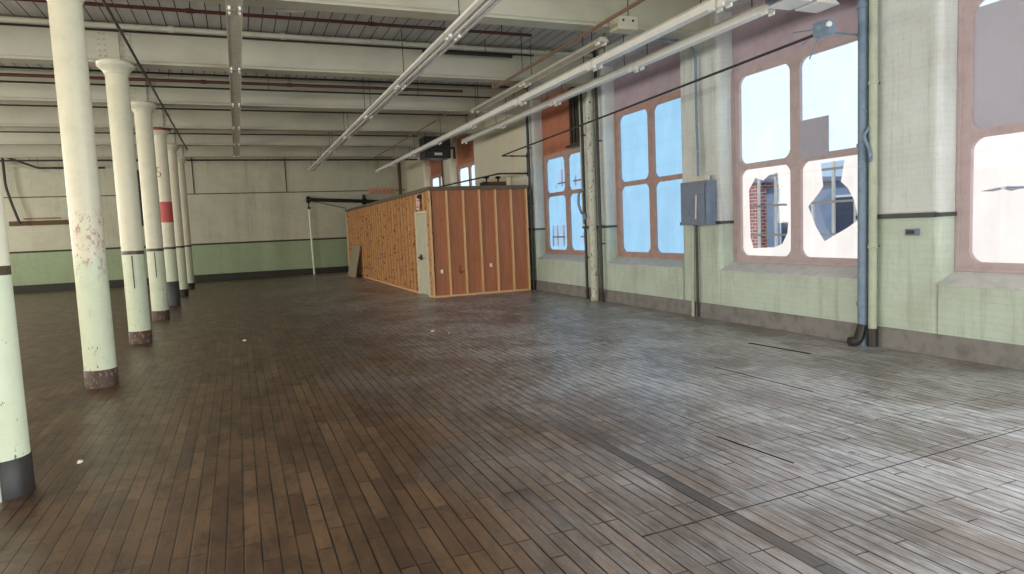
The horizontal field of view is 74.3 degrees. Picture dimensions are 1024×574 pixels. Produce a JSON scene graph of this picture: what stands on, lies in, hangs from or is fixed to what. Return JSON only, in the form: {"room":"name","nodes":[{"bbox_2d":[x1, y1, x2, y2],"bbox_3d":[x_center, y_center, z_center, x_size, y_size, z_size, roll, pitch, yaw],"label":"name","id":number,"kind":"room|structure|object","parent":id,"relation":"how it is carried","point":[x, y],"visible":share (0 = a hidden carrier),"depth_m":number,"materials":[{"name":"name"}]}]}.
{"room":"empty factory floor","nodes":[
{"label":"empty factory floor","id":0,"kind":"room"},
{"bbox_2d":[0,157,404,285],"bbox_3d":[-13.160,-2.739,27.021,19.050,5.100,0.400,-4,5,-22],"label":"wall","id":1,"kind":"structure","parent":0,"point":[243,217],"depth_m":27.51,"materials":[{"name":"paint"}]},
{"bbox_2d":[9,217,68,225],"bbox_3d":[-17.011,-2.466,25.228,2.950,0.280,0.058,-4,5,-22],"label":"plank","id":2,"kind":"object","parent":1,"relation":"attached to","point":[45,222],"visible":0.82,"depth_m":25.02,"materials":[{"name":"wood"}]},
{"bbox_2d":[137,170,143,225],"bbox_3d":[-14.473,-3.443,26.183,1.000,2.160,0.075,-4,5,-22],"label":"window","id":3,"kind":"structure","parent":1,"relation":"in","point":[138,176],"depth_m":26.17,"materials":[{"name":"brown wood"}]},
{"bbox_2d":[13,266,348,292],"bbox_3d":[-12.989,-0.321,27.026,18.020,0.270,0.030,-4,5,-22],"label":"baseboard","id":4,"kind":"structure","parent":1,"relation":"attached to","point":[341,269],"depth_m":27.54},
{"bbox_2d":[191,158,194,193],"bbox_3d":[-12.695,-4.513,26.848,0.033,1.580,0.033,-2,5,1],"label":"conduit","id":5,"kind":"object","parent":1,"relation":"attached to","point":[191,158],"visible":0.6,"depth_m":26.84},
{"bbox_2d":[306,195,377,208],"bbox_3d":[-6.861,-3.672,29.078,3.831,0.583,0.280,-4,5,-22],"label":"pipe","id":6,"kind":"object","parent":1,"relation":"attached to","point":[363,200],"visible":0.89,"depth_m":28.81,"materials":[{"name":"metal"}]},
{"bbox_2d":[369,188,395,194],"bbox_3d":[-5.701,-4.216,29.708,1.170,0.270,0.036,-4,5,-22],"label":"sign","id":7,"kind":"object","parent":1,"relation":"attached to","point":[371,190],"visible":1,"depth_m":29.69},
{"bbox_2d":[0,0,627,87],"bbox_3d":[-6.091,-4.145,9.082,19.050,0.200,38.900,-4,5,-22],"label":"ceiling","id":8,"kind":"structure","parent":0,"point":[542,38],"depth_m":11.36,"materials":[{"name":"paint"}]},
{"bbox_2d":[1,158,20,224],"bbox_3d":[-18.105,-3.524,24.420,0.404,2.560,0.090,-4,5,-22],"label":"pipe","id":9,"kind":"object","parent":8,"relation":"hanging from","point":[3,163],"visible":0.91,"depth_m":24.36,"materials":[{"name":"metal"}]},
{"bbox_2d":[6,163,49,172],"bbox_3d":[-17.553,-4.312,24.535,1.314,0.375,0.060,-4,5,-22],"label":"pipe","id":10,"kind":"object","parent":9,"relation":"attached to","point":[7,163],"visible":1,"depth_m":24.51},
{"bbox_2d":[7,158,104,168],"bbox_3d":[-17.517,-4.552,24.262,5.000,0.638,0.080,-4,5,-22],"label":"pipe","id":11,"kind":"object","parent":8,"relation":"hanging from","point":[24,163],"visible":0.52,"depth_m":24.43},
{"bbox_2d":[101,0,187,149],"bbox_3d":[-6.414,-3.608,11.962,0.054,0.051,19.000,-4,5,-22],"label":"conduit","id":12,"kind":"object","parent":8,"relation":"hanging from","point":[103,1],"visible":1,"depth_m":10.38,"materials":[{"name":"metal"}]},
{"bbox_2d":[0,158,416,161],"bbox_3d":[-11.211,-4.707,23.317,16.200,0.708,0.060,-4,5,-22],"label":"pipe","id":13,"kind":"object","parent":8,"relation":"hanging from","point":[267,159],"visible":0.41,"depth_m":24.07,"materials":[{"name":"metal"}]},
{"bbox_2d":[0,145,419,157],"bbox_3d":[-11.561,-4.673,22.647,18.050,0.630,0.340,-4,5,-22],"label":"ceiling beam","id":14,"kind":"structure","parent":8,"relation":"attached to","point":[6,151],"depth_m":23.43,"materials":[{"name":"beige paint"}]},
{"bbox_2d":[0,128,453,146],"bbox_3d":[-10.398,-4.473,19.780,18.050,0.630,0.340,-4,5,-22],"label":"ceiling beam","id":15,"kind":"structure","parent":8,"relation":"attached to","point":[101,139],"depth_m":20.61,"materials":[{"name":"beige paint"}]},
{"bbox_2d":[0,69,462,92],"bbox_3d":[-8.470,-3.991,12.183,15.880,0.438,0.081,-4,5,-22],"label":"pipe","id":16,"kind":"object","parent":8,"relation":"hanging from","point":[289,84],"visible":0.75,"depth_m":13.46,"materials":[{"name":"metal"}]},
{"bbox_2d":[225,0,242,11],"bbox_3d":[-2.798,-3.599,6.720,0.192,0.760,3.070,-4,5,-22],"label":"strip light","id":17,"kind":"object","parent":8,"relation":"hanging from","point":[229,4],"visible":1,"depth_m":8.01,"materials":[{"name":"grey metal"}]},
{"bbox_2d":[0,104,467,115],"bbox_3d":[-9.177,-4.163,15.669,17.180,0.034,0.036,-4,5,-22],"label":"conduit","id":18,"kind":"object","parent":8,"relation":"hanging from","point":[0,104],"visible":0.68,"depth_m":16.84,"materials":[{"name":"metal"}]},
{"bbox_2d":[226,9,242,70],"bbox_3d":[-3.961,-3.799,9.586,0.192,0.760,3.070,-4,5,-22],"label":"strip light","id":19,"kind":"object","parent":8,"relation":"hanging from","point":[234,18],"visible":0.94,"depth_m":9.31,"materials":[{"name":"grey metal"}]},
{"bbox_2d":[229,69,241,105],"bbox_3d":[-5.123,-3.998,12.453,0.192,0.760,3.070,-4,5,-22],"label":"strip light","id":20,"kind":"object","parent":8,"relation":"hanging from","point":[234,75],"visible":0.77,"depth_m":12.28,"materials":[{"name":"grey metal"}]},
{"bbox_2d":[231,104,240,128],"bbox_3d":[-6.286,-4.197,15.320,0.192,0.760,3.070,-4,5,-22],"label":"strip light","id":21,"kind":"object","parent":8,"relation":"hanging from","point":[235,110],"visible":0.7,"depth_m":15.15,"materials":[{"name":"grey metal"}]},
{"bbox_2d":[232,128,239,144],"bbox_3d":[-7.449,-4.397,18.186,0.192,0.760,3.070,-4,5,-22],"label":"strip light","id":22,"kind":"object","parent":8,"relation":"hanging from","point":[235,132],"visible":0.66,"depth_m":18.06,"materials":[{"name":"grey metal"}]},
{"bbox_2d":[233,144,239,156],"bbox_3d":[-8.612,-4.596,21.053,0.192,0.760,3.070,-4,5,-22],"label":"strip light","id":23,"kind":"object","parent":8,"relation":"hanging from","point":[236,148],"visible":0.64,"depth_m":21.04,"materials":[{"name":"grey metal"}]},
{"bbox_2d":[0,102,484,133],"bbox_3d":[-9.198,-4.268,16.821,18.050,0.630,0.340,-4,5,-22],"label":"ceiling beam","id":24,"kind":"structure","parent":8,"relation":"attached to","point":[10,116],"depth_m":17.78,"materials":[{"name":"beige paint"}]},
{"bbox_2d":[374,112,449,157],"bbox_3d":[-3.025,-4.511,20.750,0.670,0.051,9.627,-4,5,-22],"label":"pipe","id":25,"kind":"object","parent":24,"relation":"hanging from","point":[447,112],"visible":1,"depth_m":19.75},
{"bbox_2d":[0,74,491,97],"bbox_3d":[-8.089,-3.991,12.445,16.780,0.517,0.036,-4,5,-22],"label":"conduit","id":26,"kind":"object","parent":8,"relation":"hanging from","point":[5,81],"visible":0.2,"depth_m":13.69,"materials":[{"name":"metal"}]},
{"bbox_2d":[0,66,509,87],"bbox_3d":[-7.920,-3.954,12.300,16.980,0.034,0.036,-4,5,-22],"label":"conduit","id":27,"kind":"object","parent":8,"relation":"hanging from","point":[17,67],"visible":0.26,"depth_m":13.54,"materials":[{"name":"metal"}]},
{"bbox_2d":[0,68,529,114],"bbox_3d":[-7.960,-4.055,13.769,18.050,0.630,0.340,-4,5,-22],"label":"ceiling beam","id":28,"kind":"structure","parent":8,"relation":"attached to","point":[9,92],"depth_m":14.73,"materials":[{"name":"beige paint"}]},
{"bbox_2d":[14,0,531,36],"bbox_3d":[-7.045,-3.854,8.715,15.930,0.233,0.070,-4,5,-22],"label":"pipe","id":29,"kind":"object","parent":8,"relation":"hanging from","point":[189,10],"visible":0.9,"depth_m":10.17,"materials":[{"name":"metal"}]},
{"bbox_2d":[276,8,305,12],"bbox_3d":[-3.195,-4.096,9.774,0.422,0.266,0.059,-4,5,-22],"label":"pipe","id":30,"kind":"object","parent":8,"relation":"attached to","point":[278,10],"visible":0.68,"depth_m":9.75,"materials":[{"name":"grey metal"}]},
{"bbox_2d":[0,16,592,57],"bbox_3d":[-6.659,-4.027,10.320,17.860,0.108,0.113,-4,5,-22],"label":"insulated pipe","id":31,"kind":"object","parent":8,"relation":"hanging from","point":[170,29],"visible":0.73,"depth_m":11.40,"materials":[{"name":"metal"}]},
{"bbox_2d":[0,23,533,55],"bbox_3d":[-7.260,-3.918,10.116,16.580,0.030,0.032,-4,5,-22],"label":"conduit","id":32,"kind":"object","parent":31,"relation":"attached to","point":[10,24],"visible":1,"depth_m":11.33,"materials":[{"name":"metal"}]},
{"bbox_2d":[0,22,593,86],"bbox_3d":[-6.685,-3.836,10.625,18.050,0.630,0.340,-4,5,-22],"label":"ceiling beam","id":33,"kind":"structure","parent":8,"relation":"attached to","point":[18,44],"depth_m":11.59,"materials":[{"name":"beige paint"}]},
{"bbox_2d":[308,156,321,171],"bbox_3d":[-7.427,-4.946,25.392,0.260,0.920,3.170,-4,5,-22],"label":"strip light","id":34,"kind":"object","parent":8,"relation":"hanging from","point":[315,165],"visible":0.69,"depth_m":25.40,"materials":[{"name":"white metal"}]},
{"bbox_2d":[316,132,333,162],"bbox_3d":[-6.227,-4.740,22.433,0.260,0.920,3.170,-4,5,-22],"label":"strip light","id":35,"kind":"object","parent":8,"relation":"hanging from","point":[322,158],"visible":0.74,"depth_m":22.45,"materials":[{"name":"white metal"}]},
{"bbox_2d":[327,113,349,151],"bbox_3d":[-5.026,-4.534,19.473,0.260,0.920,3.170,-4,5,-22],"label":"strip light","id":36,"kind":"object","parent":8,"relation":"hanging from","point":[336,145],"visible":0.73,"depth_m":19.37,"materials":[{"name":"white metal"}]},
{"bbox_2d":[342,84,372,137],"bbox_3d":[-3.826,-4.328,16.514,0.260,0.920,3.170,-4,5,-22],"label":"strip light","id":37,"kind":"object","parent":8,"relation":"hanging from","point":[351,130],"visible":0.78,"depth_m":16.35,"materials":[{"name":"white metal"}]},
{"bbox_2d":[362,76,406,117],"bbox_3d":[-2.626,-4.122,13.555,0.260,0.920,3.170,-4,5,-22],"label":"strip light","id":38,"kind":"object","parent":8,"relation":"hanging from","point":[379,104],"visible":0.84,"depth_m":13.40,"materials":[{"name":"white metal"}]},
{"bbox_2d":[375,158,393,172],"bbox_3d":[-5.075,-5.127,26.712,0.170,0.990,3.070,-4,5,-22],"label":"strip light","id":39,"kind":"object","parent":8,"relation":"hanging from","point":[388,165],"visible":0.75,"depth_m":26.60,"materials":[{"name":"white metal"}]},
{"bbox_2d":[391,147,413,165],"bbox_3d":[-3.912,-4.928,23.845,0.170,0.990,3.070,-4,5,-22],"label":"strip light","id":40,"kind":"object","parent":8,"relation":"hanging from","point":[406,156],"visible":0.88,"depth_m":23.66,"materials":[{"name":"white metal"}]},
{"bbox_2d":[410,139,439,155],"bbox_3d":[-2.749,-4.728,20.978,0.170,0.990,3.070,-4,5,-22],"label":"strip light","id":41,"kind":"object","parent":8,"relation":"hanging from","point":[432,143],"visible":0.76,"depth_m":20.91,"materials":[{"name":"white metal"}]},
{"bbox_2d":[393,21,460,87],"bbox_3d":[-1.425,-3.916,10.596,0.260,0.920,3.170,-4,5,-22],"label":"strip light","id":42,"kind":"object","parent":8,"relation":"hanging from","point":[438,45],"visible":0.88,"depth_m":10.36,"materials":[{"name":"white metal"}]},
{"bbox_2d":[419,133,455,159],"bbox_3d":[-2.411,-4.756,22.055,1.090,1.150,0.688,-4,5,-22],"label":"heater","id":43,"kind":"object","parent":8,"relation":"hanging from","point":[442,151],"visible":0.66,"depth_m":21.79,"materials":[{"name":"black metal"}]},
{"bbox_2d":[179,0,708,38],"bbox_3d":[-5.335,-3.605,7.296,18.050,0.630,0.340,-4,5,-22],"label":"ceiling beam","id":44,"kind":"structure","parent":8,"relation":"attached to","point":[573,15],"depth_m":9.46,"materials":[{"name":"beige paint"}]},
{"bbox_2d":[435,113,474,143],"bbox_3d":[-1.587,-4.529,18.111,0.170,0.990,3.070,-4,5,-22],"label":"strip light","id":45,"kind":"object","parent":8,"relation":"hanging from","point":[466,126],"visible":0.74,"depth_m":18.03,"materials":[{"name":"white metal"}]},
{"bbox_2d":[422,39,512,57],"bbox_3d":[-0.807,-4.404,12.397,1.730,0.313,0.070,-4,5,-22],"label":"pipe","id":46,"kind":"object","parent":8,"relation":"hanging from","point":[446,52],"visible":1,"depth_m":12.46,"materials":[{"name":"metal"}]},
{"bbox_2d":[444,0,501,38],"bbox_3d":[-0.225,-3.710,7.636,0.260,0.920,3.170,-4,5,-22],"label":"strip light","id":47,"kind":"object","parent":8,"relation":"hanging from","point":[468,16],"visible":1,"depth_m":8.39,"materials":[{"name":"white metal"}]},
{"bbox_2d":[461,114,503,143],"bbox_3d":[-0.864,-4.581,18.347,0.170,0.990,3.070,-4,5,-22],"label":"strip light","id":48,"kind":"object","parent":8,"relation":"hanging from","point":[495,126],"visible":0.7,"depth_m":18.24,"materials":[{"name":"white metal"}]},
{"bbox_2d":[470,84,522,127],"bbox_3d":[-0.424,-4.329,15.245,0.170,0.990,3.070,-4,5,-22],"label":"strip light","id":49,"kind":"object","parent":8,"relation":"hanging from","point":[513,103],"visible":0.84,"depth_m":15.13,"materials":[{"name":"white metal"}]},
{"bbox_2d":[470,81,527,112],"bbox_3d":[-0.342,-4.368,14.437,0.192,0.780,3.020,-4,5,-22],"label":"strip light","id":50,"kind":"object","parent":8,"relation":"hanging from","point":[518,86],"visible":0.9,"depth_m":14.32,"materials":[{"name":"grey metal"}]},
{"bbox_2d":[498,85,557,127],"bbox_3d":[0.299,-4.381,15.480,0.170,0.990,3.070,-4,5,-22],"label":"strip light","id":51,"kind":"object","parent":8,"relation":"hanging from","point":[549,102],"visible":0.81,"depth_m":15.31,"materials":[{"name":"white metal"}]},
{"bbox_2d":[517,31,596,104],"bbox_3d":[0.739,-4.130,12.378,0.170,0.990,3.070,-4,5,-22],"label":"strip light","id":52,"kind":"object","parent":8,"relation":"hanging from","point":[585,67],"visible":0.79,"depth_m":12.13,"materials":[{"name":"white metal"}]},
{"bbox_2d":[520,32,608,85],"bbox_3d":[0.803,-4.172,11.617,0.192,0.780,3.020,-4,5,-22],"label":"strip light","id":53,"kind":"object","parent":8,"relation":"hanging from","point":[591,46],"visible":0.96,"depth_m":11.35,"materials":[{"name":"grey metal"}]},
{"bbox_2d":[492,0,644,88],"bbox_3d":[1.349,-4.009,9.203,0.070,0.733,9.325,-4,5,-22],"label":"pipe","id":54,"kind":"object","parent":8,"relation":"hanging from","point":[637,2],"visible":0.86,"depth_m":10.33,"materials":[{"name":"metal"}]},
{"bbox_2d":[552,34,638,104],"bbox_3d":[1.461,-4.182,12.613,0.170,0.990,3.070,-4,5,-22],"label":"strip light","id":55,"kind":"object","parent":8,"relation":"hanging from","point":[625,69],"visible":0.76,"depth_m":12.36,"materials":[{"name":"white metal"}]},
{"bbox_2d":[610,0,637,33],"bbox_3d":[1.612,-4.078,9.789,0.330,0.720,0.240,-4,5,-22],"label":"junction box","id":56,"kind":"object","parent":8,"relation":"hanging from","point":[628,24],"visible":0.98,"depth_m":9.73,"materials":[{"name":"beige metal"}]},
{"bbox_2d":[590,0,722,68],"bbox_3d":[1.902,-3.930,9.511,0.170,0.990,3.070,-4,5,-22],"label":"strip light","id":57,"kind":"object","parent":8,"relation":"hanging from","point":[706,7],"visible":0.89,"depth_m":9.22,"materials":[{"name":"white metal"}]},
{"bbox_2d":[632,0,775,70],"bbox_3d":[2.624,-3.982,9.746,0.170,0.990,3.070,-4,5,-22],"label":"strip light","id":58,"kind":"object","parent":8,"relation":"hanging from","point":[759,10],"visible":0.81,"depth_m":9.46,"materials":[{"name":"white metal"}]},
{"bbox_2d":[717,0,735,8],"bbox_3d":[3.064,-3.731,6.644,0.170,0.990,3.070,-4,5,-22],"label":"strip light","id":59,"kind":"object","parent":8,"relation":"hanging from","point":[728,3],"visible":1,"depth_m":8.02,"materials":[{"name":"white metal"}]},
{"bbox_2d":[765,0,838,12],"bbox_3d":[3.502,-3.895,8.190,0.840,0.970,0.420,-4,5,-22],"label":"box","id":60,"kind":"object","parent":8,"relation":"hanging from","point":[813,6],"visible":1,"depth_m":8.19,"materials":[{"name":"metal"}]},
{"bbox_2d":[0,272,1023,573],"bbox_3d":[-5.863,1.129,9.541,19.050,0.202,38.900,-4,5,-22],"label":"floor","id":61,"kind":"structure","parent":0,"point":[547,432],"depth_m":5.01,"materials":[{"name":"wood"}]},
{"bbox_2d":[0,170,35,502],"bbox_3d":[-3.451,-0.858,4.272,0.546,4.465,0.546,-4,5,-22],"label":"column","id":62,"kind":"structure","parent":61,"relation":"on","point":[17,478],"depth_m":4.36,"materials":[{"name":"paint"}]},
{"bbox_2d":[46,0,118,388],"bbox_3d":[-4.819,-1.089,7.594,0.546,4.465,0.546,-4,5,-22],"label":"column","id":63,"kind":"structure","parent":61,"relation":"on","point":[66,17],"depth_m":7.49,"materials":[{"name":"paint"}]},
{"bbox_2d":[95,59,152,343],"bbox_3d":[-6.170,-1.315,10.869,0.546,4.465,0.546,-4,5,-22],"label":"column","id":64,"kind":"structure","parent":61,"relation":"on","point":[116,72],"depth_m":10.74,"materials":[{"name":"paint"}]},
{"bbox_2d":[131,101,169,320],"bbox_3d":[-7.491,-1.535,14.048,0.546,4.465,0.546,-4,5,-22],"label":"column","id":65,"kind":"structure","parent":61,"relation":"on","point":[142,110],"depth_m":13.93,"materials":[{"name":"paint"}]},
{"bbox_2d":[153,127,180,305],"bbox_3d":[-8.795,-1.753,17.181,0.562,4.468,0.562,-4,5,-22],"label":"column","id":66,"kind":"structure","parent":61,"relation":"on","point":[160,133],"depth_m":17.06,"materials":[{"name":"paint"}]},
{"bbox_2d":[167,144,188,295],"bbox_3d":[-10.004,-1.957,20.137,0.546,4.465,0.546,-4,5,-22],"label":"column","id":67,"kind":"structure","parent":61,"relation":"on","point":[172,149],"depth_m":20.03,"materials":[{"name":"paint"}]},
{"bbox_2d":[177,157,194,288],"bbox_3d":[-11.204,-2.163,23.096,0.546,4.465,0.546,-4,5,-22],"label":"column","id":68,"kind":"structure","parent":61,"relation":"on","point":[180,160],"depth_m":22.99,"materials":[{"name":"paint"}]},
{"bbox_2d":[307,203,314,274],"bbox_3d":[-8.474,-2.057,28.515,0.138,3.081,0.160,-4,5,-22],"label":"pipe","id":69,"kind":"object","parent":61,"relation":"on","point":[308,207],"visible":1,"depth_m":28.52,"materials":[{"name":"white metal"}]},
{"bbox_2d":[348,245,360,277],"bbox_3d":[-6.160,-1.027,26.357,0.315,1.204,2.000,-4,5,-22],"label":"leaning board","id":70,"kind":"object","parent":61,"relation":"on","point":[353,265],"visible":1,"depth_m":26.25,"materials":[{"name":"wood"}]},
{"bbox_2d":[397,157,401,194],"bbox_3d":[-4.856,-3.332,29.699,0.136,5.100,0.140,-4,5,-22],"label":"riser pipe","id":71,"kind":"object","parent":61,"relation":"on","point":[398,164],"visible":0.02,"depth_m":29.52,"materials":[{"name":"brown metal"}]},
{"bbox_2d":[345,185,530,297],"bbox_3d":[-3.291,-1.588,22.913,2.623,2.670,13.470,-4,5,-22],"label":"wooden room","id":72,"kind":"object","parent":61,"relation":"on","point":[481,233],"visible":0.96,"depth_m":17.04,"materials":[{"name":"brown wood"}]},
{"bbox_2d":[416,195,420,209],"bbox_3d":[-2.373,-2.145,17.088,0.019,0.370,0.460,-4,5,-22],"label":"paper notice","id":73,"kind":"object","parent":72,"relation":"attached to","point":[417,199],"visible":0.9,"depth_m":17.12,"materials":[{"name":"white paper"}]},
{"bbox_2d":[480,176,511,185],"bbox_3d":[-0.426,-2.841,18.401,0.875,0.360,0.247,-4,5,-18],"label":"pipe manifold","id":74,"kind":"object","parent":72,"relation":"on","point":[508,181],"visible":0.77,"depth_m":18.39,"materials":[{"name":"black metal"}]},
{"bbox_2d":[403,0,1023,344],"bbox_3d":[2.611,-2.179,12.749,0.500,5.100,38.900,-4,5,-22],"label":"wall","id":75,"kind":"structure","parent":0,"point":[918,39],"depth_m":8.46,"materials":[{"name":"paint"}]},
{"bbox_2d":[430,160,441,252],"bbox_3d":[-2.768,-3.327,25.950,0.512,4.000,2.560,-4,5,-22],"label":"window","id":76,"kind":"structure","parent":75,"relation":"in","point":[435,165],"depth_m":26.42,"materials":[{"name":"orange paint"}]},
{"bbox_2d":[441,160,443,184],"bbox_3d":[-2.458,-2.977,24.424,0.058,5.100,0.060,-4,5,-22],"label":"riser pipe","id":77,"kind":"object","parent":75,"relation":"attached to","point":[441,160],"visible":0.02,"depth_m":24.30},
{"bbox_2d":[456,134,474,185],"bbox_3d":[-1.418,-3.096,22.621,0.512,4.000,2.560,-4,5,-22],"label":"window","id":78,"kind":"structure","parent":75,"relation":"in","point":[465,152],"depth_m":22.94,"materials":[{"name":"orange paint"}]},
{"bbox_2d":[432,228,544,233],"bbox_3d":[-1.923,-1.942,23.755,0.294,0.070,14.112,-4,5,-22],"label":"trim","id":79,"kind":"structure","parent":75,"relation":"attached to","point":[528,228],"depth_m":17.24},
{"bbox_2d":[526,116,535,289],"bbox_3d":[0.491,-2.158,17.200,0.132,4.470,0.085,-4,5,-22],"label":"riser pipe","id":80,"kind":"object","parent":75,"relation":"attached to","point":[527,122],"visible":0.91,"depth_m":17.17,"materials":[{"name":"metal"}]},
{"bbox_2d":[537,86,584,261],"bbox_3d":[1.264,-2.636,16.009,0.512,4.000,2.560,-4,5,-22],"label":"window","id":81,"kind":"structure","parent":75,"relation":"in","point":[560,203],"depth_m":16.35,"materials":[{"name":"orange paint"}]},
{"bbox_2d":[565,86,579,147],"bbox_3d":[1.445,-3.826,15.113,0.190,1.330,0.840,-4,5,-22],"label":"louver","id":82,"kind":"object","parent":81,"relation":"attached to","point":[573,102],"visible":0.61,"depth_m":15.16,"materials":[{"name":"metal"}]},
{"bbox_2d":[578,94,583,222],"bbox_3d":[1.485,-3.093,14.575,0.043,3.500,0.044,-4,5,-22],"label":"riser pipe","id":83,"kind":"object","parent":75,"relation":"attached to","point":[579,94],"visible":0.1,"depth_m":14.58,"materials":[{"name":"metal"}]},
{"bbox_2d":[577,93,589,298],"bbox_3d":[1.513,-2.278,14.430,0.274,5.100,0.113,-4,5,-22],"label":"riser pipe","id":84,"kind":"object","parent":75,"relation":"attached to","point":[583,190],"visible":0.95,"depth_m":14.45,"materials":[{"name":"white metal"}]},
{"bbox_2d":[584,89,598,300],"bbox_3d":[1.676,-1.946,14.170,0.214,4.470,0.202,-4,5,-22],"label":"riser pipe","id":85,"kind":"object","parent":75,"relation":"attached to","point":[588,95],"visible":0.84,"depth_m":14.10,"materials":[{"name":"metal"}]},
{"bbox_2d":[593,50,604,300],"bbox_3d":[1.809,-2.242,13.879,0.139,5.100,0.080,-4,5,-22],"label":"riser pipe","id":86,"kind":"object","parent":75,"relation":"attached to","point":[594,51],"visible":0.97,"depth_m":13.86,"materials":[{"name":"metal"}]},
{"bbox_2d":[582,225,616,228],"bbox_3d":[1.862,-1.293,14.426,0.294,0.070,1.034,-4,5,-22],"label":"trim","id":87,"kind":"structure","parent":75,"relation":"attached to","point":[603,226],"depth_m":13.97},
{"bbox_2d":[607,38,683,268],"bbox_3d":[2.596,-2.407,12.726,0.512,4.000,2.560,-4,5,-22],"label":"window","id":88,"kind":"structure","parent":75,"relation":"in","point":[647,135],"depth_m":12.78,"materials":[{"name":"glass"}]},
{"bbox_2d":[691,225,694,315],"bbox_3d":[3.020,-0.269,11.263,0.057,1.522,0.100,-4,5,-22],"label":"conduit","id":89,"kind":"object","parent":75,"relation":"attached to","point":[692,226],"visible":1,"depth_m":11.24,"materials":[{"name":"metal"}]},
{"bbox_2d":[695,225,698,316],"bbox_3d":[3.067,-0.263,11.175,0.038,1.520,0.040,-4,5,-22],"label":"conduit","id":90,"kind":"object","parent":75,"relation":"attached to","point":[696,226],"visible":0.85,"depth_m":11.16,"materials":[{"name":"metal"}]},
{"bbox_2d":[680,175,716,225],"bbox_3d":[3.003,-1.393,10.919,0.244,0.780,0.720,-4,5,-22],"label":"electrical box","id":91,"kind":"object","parent":75,"relation":"attached to","point":[699,193],"visible":1,"depth_m":10.76,"materials":[{"name":"metal"}]},
{"bbox_2d":[658,38,699,175],"bbox_3d":[2.668,-2.829,10.726,0.702,2.141,0.084,-4,5,-22],"label":"conduit","id":92,"kind":"object","parent":91,"relation":"attached to","point":[659,39],"visible":0.87,"depth_m":10.84,"materials":[{"name":"metal"}]},
{"bbox_2d":[680,220,733,224],"bbox_3d":[3.195,-1.064,11.138,0.294,0.070,1.044,-4,5,-22],"label":"trim","id":93,"kind":"structure","parent":75,"relation":"attached to","point":[717,221],"depth_m":10.65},
{"bbox_2d":[434,266,1023,369],"bbox_3d":[2.471,0.259,12.861,0.030,0.240,37.900,-4,5,-22],"label":"baseboard","id":94,"kind":"structure","parent":75,"relation":"attached to","point":[1007,355],"depth_m":8.81,"materials":[{"name":"concrete"}]},
{"bbox_2d":[720,0,857,279],"bbox_3d":[3.931,-2.178,9.434,0.512,4.000,2.560,-4,5,-22],"label":"window","id":95,"kind":"structure","parent":75,"relation":"in","point":[793,113],"depth_m":9.46,"materials":[{"name":"glass"}]},
{"bbox_2d":[793,18,857,58],"bbox_3d":[3.817,-2.869,7.929,0.860,0.394,0.533,-4,5,-22],"label":"junction box","id":96,"kind":"object","parent":75,"relation":"attached to","point":[823,28],"visible":0.98,"depth_m":7.65,"materials":[{"name":"grey metal"}]},
{"bbox_2d":[847,0,868,345],"bbox_3d":[4.117,-1.826,8.004,0.284,5.109,0.146,-3,5,-10],"label":"riser pipe","id":97,"kind":"object","parent":75,"relation":"attached to","point":[860,335],"visible":0.88,"depth_m":8.02,"materials":[{"name":"metal"}]},
{"bbox_2d":[862,0,879,346],"bbox_3d":[4.206,-1.824,7.887,0.202,5.100,0.122,-4,5,-22],"label":"riser pipe","id":98,"kind":"object","parent":75,"relation":"attached to","point":[872,145],"visible":1,"depth_m":7.89,"materials":[{"name":"metal"}]},
{"bbox_2d":[856,211,956,218],"bbox_3d":[4.536,-0.834,7.832,0.294,0.070,1.074,-4,5,-22],"label":"trim","id":99,"kind":"structure","parent":75,"relation":"attached to","point":[919,214],"depth_m":7.55,"materials":[{"name":"metal"}]},
{"bbox_2d":[905,228,919,235],"bbox_3d":[4.495,-0.617,7.582,0.088,0.075,0.130,-4,5,-22],"label":"outlet box","id":100,"kind":"object","parent":75,"relation":"attached to","point":[908,232],"visible":1,"depth_m":7.54,"materials":[{"name":"metal"}]},
{"bbox_2d":[938,0,1023,290],"bbox_3d":[5.278,-1.947,6.115,0.512,4.000,2.560,-4,5,-22],"label":"window","id":101,"kind":"structure","parent":75,"relation":"in","point":[989,224],"depth_m":7.06,"materials":[{"name":"glass"}]},
{"bbox_3d":[0.411,-3.133,17.305,0.105,0.600,0.099,-4,5,-22],"label":"post","id":102,"kind":"object","parent":75,"relation":"attached to","visible":0},
{"bbox_2d":[442,173,526,185],"bbox_3d":[-2.482,-3.392,23.320,0.782,0.202,13.372,-4,5,-22],"label":"pipe","id":103,"kind":"object","parent":102,"relation":"attached to","point":[496,173],"visible":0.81,"depth_m":18.17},
{"bbox_2d":[502,34,812,156],"bbox_3d":[1.936,-3.115,12.449,0.697,0.278,10.173,-4,5,-22],"label":"pipe","id":104,"kind":"object","parent":102,"relation":"attached to","point":[809,36],"visible":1,"depth_m":10.18,"materials":[{"name":"metal"}]},
{"bbox_3d":[-14.426,-0.823,5.662,0.400,5.100,38.400,-4,5,-22],"label":"wall","id":105,"kind":"structure","parent":0,"visible":0},
{"bbox_2d":[0,131,416,136],"bbox_3d":[-10.832,-4.350,19.094,16.680,0.034,0.036,-4,5,-22],"label":"conduit","id":106,"kind":"object","parent":105,"relation":"attached to","point":[0,131],"visible":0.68,"depth_m":20.03,"materials":[{"name":"metal"}]},
{"label":"outside","id":107,"kind":"structure","parent":0,"visible":0},
{"bbox_3d":[24.776,3.879,31.947,51.000,0.200,80.000,-4,5,-22],"label":"ground","id":108,"kind":"structure","parent":107,"visible":0},
{"bbox_2d":[749,176,841,247],"bbox_3d":[9.346,0.319,28.009,6.180,8.900,9.450,-4,5,-22],"label":"brick building","id":109,"kind":"structure","parent":108,"relation":"on","point":[767,183],"depth_m":22.47,"materials":[{"name":"brick"}]},
{"bbox_2d":[766,182,1023,247],"bbox_3d":[11.784,1.119,19.348,6.200,8.600,6.000,-4,5,-22],"label":"building","id":110,"kind":"structure","parent":108,"relation":"on","point":[844,210],"depth_m":18.62,"materials":[{"name":"white metal"}]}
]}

